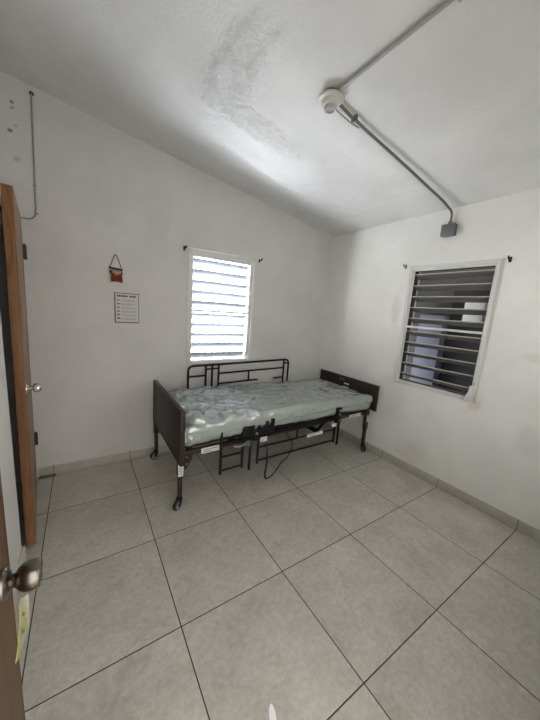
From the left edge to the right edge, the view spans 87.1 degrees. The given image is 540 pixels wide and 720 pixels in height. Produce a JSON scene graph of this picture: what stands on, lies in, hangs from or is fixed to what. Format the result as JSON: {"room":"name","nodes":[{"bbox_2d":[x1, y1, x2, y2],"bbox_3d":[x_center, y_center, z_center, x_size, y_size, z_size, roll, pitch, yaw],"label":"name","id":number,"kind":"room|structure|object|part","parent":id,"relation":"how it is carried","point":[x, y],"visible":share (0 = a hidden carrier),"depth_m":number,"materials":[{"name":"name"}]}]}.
{"room":"bedroom","nodes":[
{"label":"bedroom","id":0,"kind":"room"},
{"bbox_2d":[0,316,21,572],"bbox_3d":[-1.488,-0.261,0.620,1.115,3.150,2.990,-2,12,-33],"label":"wall","id":1,"kind":"structure","parent":0,"point":[7,470],"depth_m":1.43,"materials":[{"name":"paint"}]},
{"bbox_2d":[12,545,25,610],"bbox_3d":[-0.926,1.311,0.786,0.134,0.085,2.055,-2,12,-33],"label":"baseboard","id":2,"kind":"structure","parent":1,"relation":"attached to","point":[22,558],"depth_m":1.53,"materials":[{"name":"grey tile"}]},
{"bbox_2d":[0,183,40,545],"bbox_3d":[-1.593,0.062,1.886,0.114,2.035,0.768,-3,12,-38],"label":"door","id":3,"kind":"structure","parent":1,"relation":"in","point":[15,251],"depth_m":1.60,"materials":[{"name":"brown wood"}]},
{"bbox_3d":[-1.360,0.161,1.639,0.064,0.055,0.055,-3,12,-38],"label":"knob","id":4,"kind":"part","parent":3,"relation":"part of","materials":[{"name":"silver metal"}]},
{"bbox_2d":[0,70,332,481],"bbox_3d":[-0.987,-0.605,2.794,4.360,3.150,0.150,-2,12,-33],"label":"wall","id":5,"kind":"structure","parent":0,"point":[103,192],"depth_m":2.48,"materials":[{"name":"paint"}]},
{"bbox_2d":[21,91,38,218],"bbox_3d":[-1.743,-1.446,2.006,0.164,0.850,0.019,-2,12,-33],"label":"cable","id":6,"kind":"object","parent":5,"relation":"attached to","point":[31,93],"visible":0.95,"depth_m":2.03,"materials":[{"name":"grey plastic"}]},
{"bbox_2d":[38,444,169,475],"bbox_3d":[-0.660,0.898,3.248,3.097,0.086,0.013,-2,12,-33],"label":"baseboard","id":7,"kind":"structure","parent":5,"relation":"attached to","point":[100,460],"depth_m":2.63,"materials":[{"name":"tile"}]},
{"bbox_2d":[109,254,122,282],"bbox_3d":[-1.313,-0.781,2.424,0.110,0.233,0.036,-2,12,-33],"label":"wall ornament","id":8,"kind":"object","parent":5,"relation":"hanging from","point":[116,276],"visible":1,"depth_m":2.42,"materials":[{"name":"red fabric"}]},
{"bbox_2d":[114,292,138,322],"bbox_3d":[-1.278,-0.463,2.537,0.198,0.263,0.007,-2,12,-33],"label":"notice sheet","id":9,"kind":"object","parent":5,"relation":"attached to","point":[126,305],"visible":1,"depth_m":2.53,"materials":[{"name":"grey paper"}]},
{"bbox_2d":[184,248,256,365],"bbox_3d":[-0.523,-0.526,3.040,0.778,1.163,0.142,-2,12,-33],"label":"window","id":10,"kind":"structure","parent":5,"relation":"in","point":[250,269],"depth_m":3.04,"materials":[{"name":"white metal"}]},
{"bbox_3d":[-0.564,-0.260,3.120,0.626,0.480,0.064,-2,12,-33],"label":"louver panel","id":11,"kind":"part","parent":10,"relation":"part of","materials":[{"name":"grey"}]},
{"bbox_3d":[-0.534,-0.519,3.057,0.638,0.020,0.066,-2,12,-33],"label":"rail","id":12,"kind":"part","parent":10,"relation":"part of","materials":[{"name":"white metal"}]},
{"bbox_3d":[-0.526,-0.785,3.028,0.626,0.481,0.064,-2,12,-33],"label":"louver panel","id":13,"kind":"part","parent":10,"relation":"part of","materials":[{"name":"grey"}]},
{"bbox_2d":[183,245,262,261],"bbox_3d":[-0.451,-1.082,2.913,0.856,0.056,0.065,-2,12,-33],"label":"curtain rod","id":14,"kind":"object","parent":5,"relation":"attached to","point":[186,246],"visible":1,"depth_m":2.86,"materials":[{"name":"white metal"}]},
{"bbox_2d":[0,0,539,236],"bbox_3d":[-0.039,-1.604,1.284,4.360,0.758,3.290,-2,12,-33],"label":"ceiling","id":15,"kind":"structure","parent":0,"point":[230,90],"depth_m":1.61,"materials":[{"name":"paint"}]},
{"bbox_2d":[318,87,358,128],"bbox_3d":[0.419,-1.446,1.643,0.333,0.086,0.140,-2,12,-33],"label":"ceiling lamp","id":16,"kind":"object","parent":15,"relation":"attached to","point":[330,99],"depth_m":1.56,"materials":[{"name":"grey paint"}]},
{"bbox_2d":[324,102,335,113],"bbox_3d":[0.337,-1.413,1.595,0.065,0.024,0.064,-2,12,-33],"label":"bulb","id":17,"kind":"object","parent":16,"relation":"attached to","point":[329,107],"depth_m":1.58,"materials":[{"name":"grey glass"}]},
{"bbox_2d":[339,104,452,223],"bbox_3d":[0.988,-1.329,2.058,1.503,0.351,0.042,-3,12,-34],"label":"conduit","id":18,"kind":"object","parent":15,"relation":"attached to","point":[354,118],"visible":0.92,"depth_m":1.92,"materials":[{"name":"silver metal"}]},
{"bbox_2d":[337,0,461,91],"bbox_3d":[0.761,-1.327,0.947,0.040,0.031,1.466,-2,12,-33],"label":"conduit","id":19,"kind":"object","parent":15,"relation":"attached to","point":[446,3],"visible":0.97,"depth_m":1.23,"materials":[{"name":"grey"}]},
{"bbox_2d":[15,424,539,719],"bbox_3d":[0.173,1.430,1.156,4.360,0.120,4.840,-2,12,-33],"label":"floor","id":20,"kind":"structure","parent":0,"point":[341,583],"depth_m":1.55,"materials":[{"name":"tile"}]},
{"bbox_2d":[39,473,55,478],"bbox_3d":[-1.894,0.988,2.419,0.116,0.020,0.032,-2,12,-33],"label":"wood strip","id":21,"kind":"object","parent":20,"relation":"on","point":[54,474],"visible":1,"depth_m":2.42,"materials":[{"name":"brown"}]},
{"bbox_2d":[150,359,379,510],"bbox_3d":[0.012,0.553,2.973,2.220,0.954,0.936,-2,12,-33],"label":"hospital bed","id":22,"kind":"object","parent":20,"relation":"on","point":[168,415],"visible":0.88,"depth_m":2.48,"materials":[{"name":"metal"}]},
{"bbox_3d":[-1.115,0.726,2.787,0.044,0.322,0.040,-2,12,-33],"label":"leg","id":23,"kind":"part","parent":22,"relation":"part of","materials":[{"name":"brown metal"}]},
{"bbox_3d":[-0.860,0.477,2.363,0.024,0.400,0.900,-2,12,-33],"label":"headboard","id":24,"kind":"part","parent":22,"relation":"part of","materials":[{"name":"laminate"}]},
{"bbox_3d":[-0.674,0.874,2.124,0.044,0.322,0.040,-2,12,-33],"label":"leg","id":25,"kind":"part","parent":22,"relation":"part of","materials":[{"name":"brown metal"}]},
{"bbox_3d":[-0.292,0.251,3.220,1.293,0.490,0.091,-2,12,-33],"label":"rail","id":26,"kind":"part","parent":22,"relation":"part of","materials":[{"name":"black metal"}]},
{"bbox_2d":[168,378,372,446],"bbox_3d":[0.042,0.418,2.958,2.157,0.263,0.927,-2,12,-33],"label":"mattress","id":27,"kind":"object","parent":22,"relation":"on","point":[210,411],"visible":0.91,"depth_m":2.68,"materials":[{"name":"grey plastic"}]},
{"bbox_3d":[0.233,0.636,2.674,2.131,0.085,0.028,-2,12,-33],"label":"frame","id":28,"kind":"part","parent":22,"relation":"part of","materials":[{"name":"brown metal"}]},
{"bbox_3d":[0.161,0.712,2.576,1.326,0.400,0.023,-2,12,-33],"label":"rail","id":29,"kind":"part","parent":22,"relation":"part of","materials":[{"name":"black metal"}]},
{"bbox_3d":[0.506,0.656,3.104,0.206,0.178,0.250,-2,12,-33],"label":"lift arm","id":30,"kind":"part","parent":22,"relation":"part of","materials":[{"name":"black metal"}]},
{"bbox_3d":[0.944,0.355,3.536,0.023,0.283,0.900,-2,12,-33],"label":"footboard","id":31,"kind":"part","parent":22,"relation":"part of","materials":[{"name":"laminate"}]},
{"bbox_3d":[1.092,0.762,3.261,0.044,0.402,0.040,-2,12,-33],"label":"leg","id":32,"kind":"part","parent":22,"relation":"part of","materials":[{"name":"brown metal"}]},
{"bbox_2d":[269,704,276,719],"bbox_3d":[0.011,1.368,1.084,0.027,0.002,0.084,3,10,-9],"label":"paper scrap","id":33,"kind":"object","parent":20,"relation":"on","point":[272,715],"visible":1,"depth_m":1.10,"materials":[{"name":"white paper"}]},
{"bbox_2d":[318,188,539,529],"bbox_3d":[1.652,-0.158,2.640,0.150,2.700,3.140,-2,12,-33],"label":"wall","id":34,"kind":"structure","parent":0,"point":[488,449],"depth_m":2.51,"materials":[{"name":"paint"}]},
{"bbox_2d":[323,422,539,541],"bbox_3d":[1.450,1.115,2.882,0.013,0.086,2.990,-2,12,-33],"label":"baseboard","id":35,"kind":"structure","parent":34,"relation":"attached to","point":[494,512],"depth_m":2.57,"materials":[{"name":"tile"}]},
{"bbox_2d":[440,222,457,237],"bbox_3d":[1.577,-1.143,2.504,0.057,0.102,0.114,-2,12,-33],"label":"junction box","id":36,"kind":"object","parent":34,"relation":"attached to","point":[447,230],"visible":1,"depth_m":2.48,"materials":[{"name":"grey paint"}]},
{"bbox_2d":[394,258,504,402],"bbox_3d":[1.581,-0.282,2.620,0.175,1.178,0.768,-2,12,-32],"label":"window","id":37,"kind":"structure","parent":34,"relation":"in","point":[471,396],"depth_m":2.57,"materials":[{"name":"white metal"}]},
{"bbox_3d":[1.591,-0.009,2.688,0.090,0.478,0.656,-2,12,-33],"label":"louver panel","id":38,"kind":"part","parent":37,"relation":"part of","materials":[{"name":"grey"}]},
{"bbox_3d":[1.595,-0.282,2.630,0.066,0.020,0.664,-2,12,-33],"label":"rail","id":39,"kind":"part","parent":37,"relation":"part of","materials":[{"name":"white metal"}]},
{"bbox_3d":[1.630,-0.554,2.593,0.090,0.469,0.656,-2,12,-33],"label":"louver panel","id":40,"kind":"part","parent":37,"relation":"part of","materials":[{"name":"grey metal"}]},
{"bbox_3d":[1.677,0.290,2.400,0.067,0.144,0.065,-2,12,-33],"label":"crank handle","id":41,"kind":"part","parent":37,"relation":"part of","materials":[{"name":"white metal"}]},
{"bbox_3d":[0.721,-0.007,0.228,4.360,3.100,0.150,-2,12,-33],"label":"wall","id":42,"kind":"structure","parent":0,"visible":0},
{"bbox_2d":[0,473,42,719],"bbox_3d":[-0.289,0.452,0.237,0.094,2.028,0.783,-2,12,-33],"label":"door","id":43,"kind":"structure","parent":42,"relation":"in","point":[28,577],"depth_m":0.52,"materials":[{"name":"brown wood"}]},
{"bbox_2d":[15,594,28,662],"bbox_3d":[-0.497,0.539,0.572,0.019,0.107,0.046,-1,11,-25],"label":"strip","id":44,"kind":"object","parent":43,"relation":"attached to","point":[23,602],"visible":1,"depth_m":0.58,"materials":[{"name":"yellow"}]},
{"bbox_3d":[-0.452,0.398,0.522,0.050,0.053,0.053,-2,12,-33],"label":"knob","id":45,"kind":"part","parent":43,"relation":"part of","materials":[{"name":"silver metal"}]},
{"label":"outside","id":46,"kind":"structure","parent":0,"visible":0},
{"bbox_3d":[-2.138,0.193,7.375,11.000,0.120,8.310,-2,12,-33],"label":"ground","id":47,"kind":"structure","parent":46,"visible":0},
{"bbox_2d":[191,277,246,359],"bbox_3d":[-2.390,-0.528,4.883,5.900,2.120,0.150,-2,12,-33],"label":"wall","id":48,"kind":"structure","parent":47,"relation":"on","point":[196,278],"depth_m":5.64,"materials":[{"name":"white"}]},
{"bbox_2d":[191,257,246,359],"bbox_3d":[-0.691,-0.255,3.442,1.340,2.320,0.020,-2,12,-33],"label":"metal fence","id":49,"kind":"object","parent":47,"relation":"on","point":[194,257],"visible":0.06,"depth_m":3.42,"materials":[{"name":"grey paint"}]},
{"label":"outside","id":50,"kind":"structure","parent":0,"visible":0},
{"bbox_2d":[404,267,494,379],"bbox_3d":[1.814,-0.438,3.779,1.390,3.120,4.870,-2,12,-33],"label":"wall","id":51,"kind":"structure","parent":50,"point":[484,279],"depth_m":3.95,"materials":[{"name":"paint"}]},
{"bbox_2d":[410,315,449,386],"bbox_3d":[2.212,0.196,4.045,0.180,1.640,0.320,-2,12,-33],"label":"pillar","id":52,"kind":"structure","parent":51,"relation":"on","point":[427,340],"depth_m":3.91,"materials":[{"name":"purple paint"}]},
{"bbox_2d":[438,290,490,393],"bbox_3d":[2.465,0.087,3.724,0.100,2.000,0.420,-2,12,-33],"label":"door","id":53,"kind":"structure","parent":51,"relation":"in","point":[452,379],"depth_m":3.69,"materials":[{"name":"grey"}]},
{"bbox_2d":[462,303,487,321],"bbox_3d":[2.519,-0.597,3.495,0.099,0.310,0.215,-2,12,-33],"label":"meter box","id":54,"kind":"object","parent":53,"relation":"attached to","point":[474,318],"visible":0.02,"depth_m":3.45,"materials":[{"name":"white"}]}
]}

